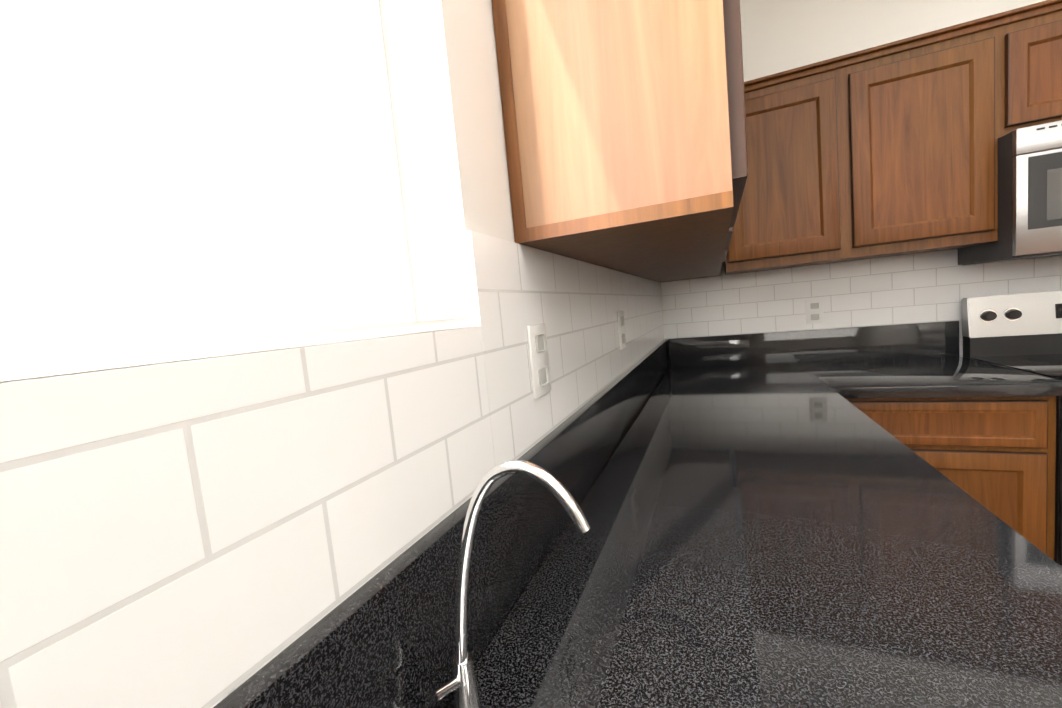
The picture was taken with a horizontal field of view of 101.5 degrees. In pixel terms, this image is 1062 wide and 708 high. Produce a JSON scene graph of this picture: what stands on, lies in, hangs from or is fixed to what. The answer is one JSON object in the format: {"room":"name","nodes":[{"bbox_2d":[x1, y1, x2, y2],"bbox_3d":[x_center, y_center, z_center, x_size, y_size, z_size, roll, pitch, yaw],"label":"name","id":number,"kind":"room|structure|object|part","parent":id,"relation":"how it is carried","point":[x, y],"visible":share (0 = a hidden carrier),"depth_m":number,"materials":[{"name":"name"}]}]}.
{"room":"kitchen","nodes":[
{"label":"kitchen","id":0,"kind":"room"},
{"bbox_2d":[0,0,514,382],"bbox_3d":[-0.002,-0.183,0.874,0.120,2.747,3.350,-3,6,23],"label":"wall","id":1,"kind":"structure","parent":0,"point":[444,84],"depth_m":0.55,"materials":[{"name":"white paint"}]},
{"bbox_2d":[0,0,415,353],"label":"window","id":2,"kind":"structure","parent":1,"relation":"in","point":[24,328],"depth_m":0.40,"materials":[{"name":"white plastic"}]},
{"bbox_2d":[0,317,473,381],"bbox_3d":[-0.368,0.040,-0.046,0.084,0.012,1.328,-3,6,23],"label":"sill","id":3,"kind":"structure","parent":1,"relation":"on","point":[19,366],"depth_m":0.25,"materials":[{"name":"white plastic"}]},
{"bbox_2d":[0,326,494,707],"bbox_3d":[-0.549,0.307,-0.619,0.008,0.382,2.580,-3,6,23],"label":"wall tiles","id":4,"kind":"structure","parent":1,"relation":"attached to","point":[207,533],"depth_m":0.25,"materials":[{"name":"white tile"}]},
{"bbox_2d":[466,231,663,465],"bbox_3d":[0.337,-0.022,1.474,0.008,0.499,2.011,-3,6,23],"label":"wall tiles","id":5,"kind":"structure","parent":1,"relation":"attached to","point":[574,305],"depth_m":0.76,"materials":[{"name":"white tile"}]},
{"bbox_2d":[527,323,551,398],"bbox_3d":[0.016,0.009,0.706,0.008,0.116,0.072,-3,6,23],"label":"electrical outlet","id":6,"kind":"object","parent":5,"relation":"attached to","point":[539,358],"visible":1,"depth_m":0.69,"materials":[{"name":"white plastic"}]},
{"bbox_2d":[533,333,545,352],"bbox_3d":[0.015,-0.017,0.703,0.006,0.028,0.034,-3,6,23],"label":"socket","id":7,"kind":"object","parent":6,"relation":"attached to","point":[539,339],"depth_m":0.70,"materials":[{"name":"grey plastic"}]},
{"bbox_2d":[536,366,548,386],"bbox_3d":[0.020,0.036,0.708,0.006,0.028,0.034,-3,6,23],"label":"socket","id":8,"kind":"object","parent":6,"relation":"attached to","point":[542,372],"depth_m":0.70,"materials":[{"name":"grey plastic"}]},
{"bbox_2d":[617,311,625,349],"bbox_3d":[0.278,-0.073,1.323,0.008,0.116,0.072,-3,6,23],"label":"electrical outlet","id":9,"kind":"object","parent":5,"relation":"attached to","point":[621,329],"visible":1,"depth_m":1.31,"materials":[{"name":"white plastic"}]},
{"bbox_2d":[619,316,624,325],"bbox_3d":[0.276,-0.100,1.320,0.006,0.028,0.034,-3,6,23],"label":"socket","id":10,"kind":"object","parent":9,"relation":"attached to","point":[621,318],"depth_m":1.31,"materials":[{"name":"grey plastic"}]},
{"bbox_2d":[620,333,625,343],"bbox_3d":[0.281,-0.047,1.324,0.006,0.028,0.034,-3,6,23],"label":"socket","id":11,"kind":"object","parent":9,"relation":"attached to","point":[622,334],"depth_m":1.32,"materials":[{"name":"grey plastic"}]},
{"bbox_2d":[492,0,747,268],"bbox_3d":[0.184,-0.588,0.792,0.323,0.770,0.496,-3,6,23],"label":"upper cabinet","id":12,"kind":"object","parent":1,"relation":"attached to","point":[624,121],"depth_m":0.59,"materials":[{"name":"brown wood"}]},
{"bbox_3d":[0.323,-0.587,0.731,0.020,0.672,0.440,-3,6,23],"label":"door","id":13,"kind":"part","parent":12,"relation":"part of","materials":[{"name":"brown wood"}]},
{"bbox_2d":[612,256,725,277],"bbox_3d":[0.377,-0.647,1.247,0.323,0.770,0.500,-3,6,23],"label":"upper cabinet","id":14,"kind":"object","parent":1,"relation":"attached to","point":[709,262],"depth_m":1.43,"materials":[{"name":"brown wood"}]},
{"bbox_2d":[644,268,720,281],"bbox_3d":[0.566,-0.704,1.691,0.323,0.770,0.470,-3,6,23],"label":"upper cabinet","id":15,"kind":"object","parent":1,"relation":"attached to","point":[715,271],"depth_m":1.94,"materials":[{"name":"brown wood"}]},
{"bbox_2d":[660,276,713,282],"bbox_3d":[0.736,-0.756,2.092,0.323,0.770,0.408,-3,6,23],"label":"upper cabinet","id":16,"kind":"object","parent":1,"relation":"attached to","point":[696,276],"depth_m":2.24,"materials":[{"name":"brown wood"}]},
{"bbox_2d":[661,0,1045,282],"bbox_3d":[2.226,-0.477,1.789,3.510,2.747,0.120,-3,6,23],"label":"wall","id":17,"kind":"structure","parent":0,"point":[778,36],"depth_m":1.96,"materials":[{"name":"white paint"}]},
{"bbox_2d":[724,54,851,274],"bbox_3d":[1.113,-0.782,1.976,0.454,0.770,0.323,-3,6,23],"label":"upper cabinet","id":18,"kind":"object","parent":17,"relation":"attached to","point":[795,209],"depth_m":1.81,"materials":[{"name":"brown wood"}]},
{"bbox_3d":[1.050,-0.755,1.841,0.421,0.672,0.020,-3,6,23],"label":"door","id":19,"kind":"part","parent":18,"relation":"part of","materials":[{"name":"brown wood"}]},
{"bbox_2d":[661,249,1061,356],"bbox_3d":[2.224,-0.227,1.752,3.270,0.499,0.008,-3,6,23],"label":"wall tile","id":20,"kind":"structure","parent":17,"relation":"attached to","point":[937,286],"depth_m":2.05,"materials":[{"name":"white tile"}]},
{"bbox_2d":[805,299,823,323],"bbox_3d":[1.375,-0.206,2.105,0.072,0.116,0.008,-3,6,23],"label":"electrical outlet","id":21,"kind":"object","parent":20,"relation":"attached to","point":[814,310],"visible":1,"depth_m":2.10,"materials":[{"name":"white plastic"}]},
{"bbox_2d":[810,302,818,308],"bbox_3d":[1.372,-0.233,2.102,0.034,0.028,0.006,-3,6,23],"label":"socket","id":22,"kind":"object","parent":21,"relation":"attached to","point":[813,305],"depth_m":2.10,"materials":[{"name":"grey plastic"}]},
{"bbox_2d":[810,313,819,320],"bbox_3d":[1.377,-0.179,2.107,0.034,0.028,0.006,-3,6,23],"label":"socket","id":23,"kind":"object","parent":21,"relation":"attached to","point":[813,316],"depth_m":2.11,"materials":[{"name":"grey plastic"}]},
{"bbox_2d":[848,11,1007,260],"bbox_3d":[1.534,-0.806,1.795,0.464,0.770,0.323,-3,6,23],"label":"upper cabinet","id":24,"kind":"object","parent":17,"relation":"attached to","point":[886,150],"depth_m":1.64,"materials":[{"name":"brown wood"}]},
{"bbox_3d":[1.480,-0.779,1.656,0.427,0.672,0.020,-3,6,23],"label":"door","id":25,"kind":"part","parent":24,"relation":"part of","materials":[{"name":"brown wood"}]},
{"bbox_2d":[1008,0,1061,132],"bbox_3d":[1.904,-1.010,1.611,0.381,0.402,0.323,-3,6,23],"label":"upper cabinet","id":26,"kind":"object","parent":17,"relation":"attached to","point":[1034,30],"depth_m":1.51,"materials":[{"name":"brown wood"}]},
{"bbox_2d":[958,120,1061,264],"bbox_3d":[2.096,-0.594,1.522,0.755,0.437,0.432,-3,6,23],"label":"microwave","id":27,"kind":"object","parent":26,"relation":"attached to","point":[1029,192],"visible":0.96,"depth_m":1.49,"materials":[{"name":"grey metal"}]},
{"bbox_3d":[1.970,-0.529,1.391,0.622,0.340,0.022,-3,6,23],"label":"door","id":28,"kind":"part","parent":27,"relation":"part of","materials":[{"name":"silver metal"}]},
{"bbox_3d":[1.847,-0.979,1.474,0.346,0.314,0.020,-3,6,23],"label":"door","id":29,"kind":"part","parent":26,"relation":"part of","materials":[{"name":"brown wood"}]},
{"bbox_3d":[1.134,1.309,-0.974,3.510,0.100,6.440,-3,6,23],"label":"floor","id":30,"kind":"structure","parent":0,"visible":0},
{"bbox_2d":[846,397,1055,559],"bbox_3d":[1.528,0.535,1.794,0.612,0.872,0.628,-3,6,23],"label":"base cabinet","id":31,"kind":"object","parent":30,"relation":"on","point":[996,456],"visible":0.33,"depth_m":1.43,"materials":[{"name":"brown wood"}]},
{"bbox_3d":[1.380,0.237,1.485,0.554,0.155,0.019,-3,6,23],"label":"drawer","id":32,"kind":"part","parent":31,"relation":"part of","materials":[{"name":"brown wood"}]},
{"bbox_2d":[962,290,1061,566],"bbox_3d":[2.119,0.360,1.452,0.755,1.168,0.707,-3,6,23],"label":"range","id":33,"kind":"object","parent":30,"relation":"on","point":[1022,332],"visible":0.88,"depth_m":1.75,"materials":[{"name":"grey metal"}]},
{"bbox_3d":[1.889,-0.157,1.788,0.044,0.044,0.020,-3,6,23],"label":"knob","id":34,"kind":"part","parent":33,"relation":"part of","materials":[{"name":"black plastic"}]},
{"bbox_3d":[2.196,-0.174,1.700,0.755,0.168,0.067,-3,6,23],"label":"backguard panel","id":35,"kind":"part","parent":33,"relation":"part of","materials":[{"name":"silver metal"}]},
{"bbox_3d":[1.958,-0.160,1.758,0.044,0.044,0.020,-3,6,23],"label":"knob","id":36,"kind":"part","parent":33,"relation":"part of","materials":[{"name":"black plastic"}]},
{"bbox_2d":[969,346,1061,396],"bbox_3d":[2.094,0.052,1.434,0.755,0.050,0.565,-3,6,23],"label":"cooktop","id":37,"kind":"object","parent":33,"relation":"in","point":[1045,363],"depth_m":1.67,"materials":[{"name":"black glass"}]},
{"label":"burner","id":38,"kind":"part","parent":33,"relation":"part of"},
{"bbox_3d":[2.023,0.443,1.217,0.749,0.512,0.044,-3,6,23],"label":"door","id":39,"kind":"part","parent":33,"relation":"part of","materials":[{"name":"black glass"}]},
{"bbox_3d":[0.228,0.799,0.214,0.697,0.872,4.588,-3,6,23],"label":"base cabinet","id":40,"kind":"object","parent":30,"relation":"on","visible":0},
{"bbox_2d":[213,330,1061,707],"bbox_3d":[0.144,0.270,0.182,0.630,0.196,4.590,-3,6,23],"label":"countertop","id":41,"kind":"structure","parent":40,"relation":"on","point":[777,519],"depth_m":0.53,"materials":[{"name":"black stone"}]},
{"bbox_2d":[431,460,590,707],"bbox_3d":[-0.019,0.204,0.339,0.143,0.247,0.053,-3,6,23],"label":"faucet","id":42,"kind":"object","parent":41,"relation":"on","point":[462,684],"visible":1,"depth_m":0.35,"materials":[{"name":"silver metal"}]},
{"bbox_3d":[-0.067,0.276,0.360,0.013,0.020,0.038,-3,6,23],"label":"lever","id":43,"kind":"part","parent":42,"relation":"part of","materials":[{"name":"silver metal"}]},
{"bbox_2d":[801,321,1061,396],"bbox_3d":[1.469,0.006,1.724,0.606,0.196,0.681,-3,6,23],"label":"countertop","id":44,"kind":"structure","parent":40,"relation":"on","point":[934,345],"depth_m":1.91,"materials":[{"name":"black stone"}]}
]}

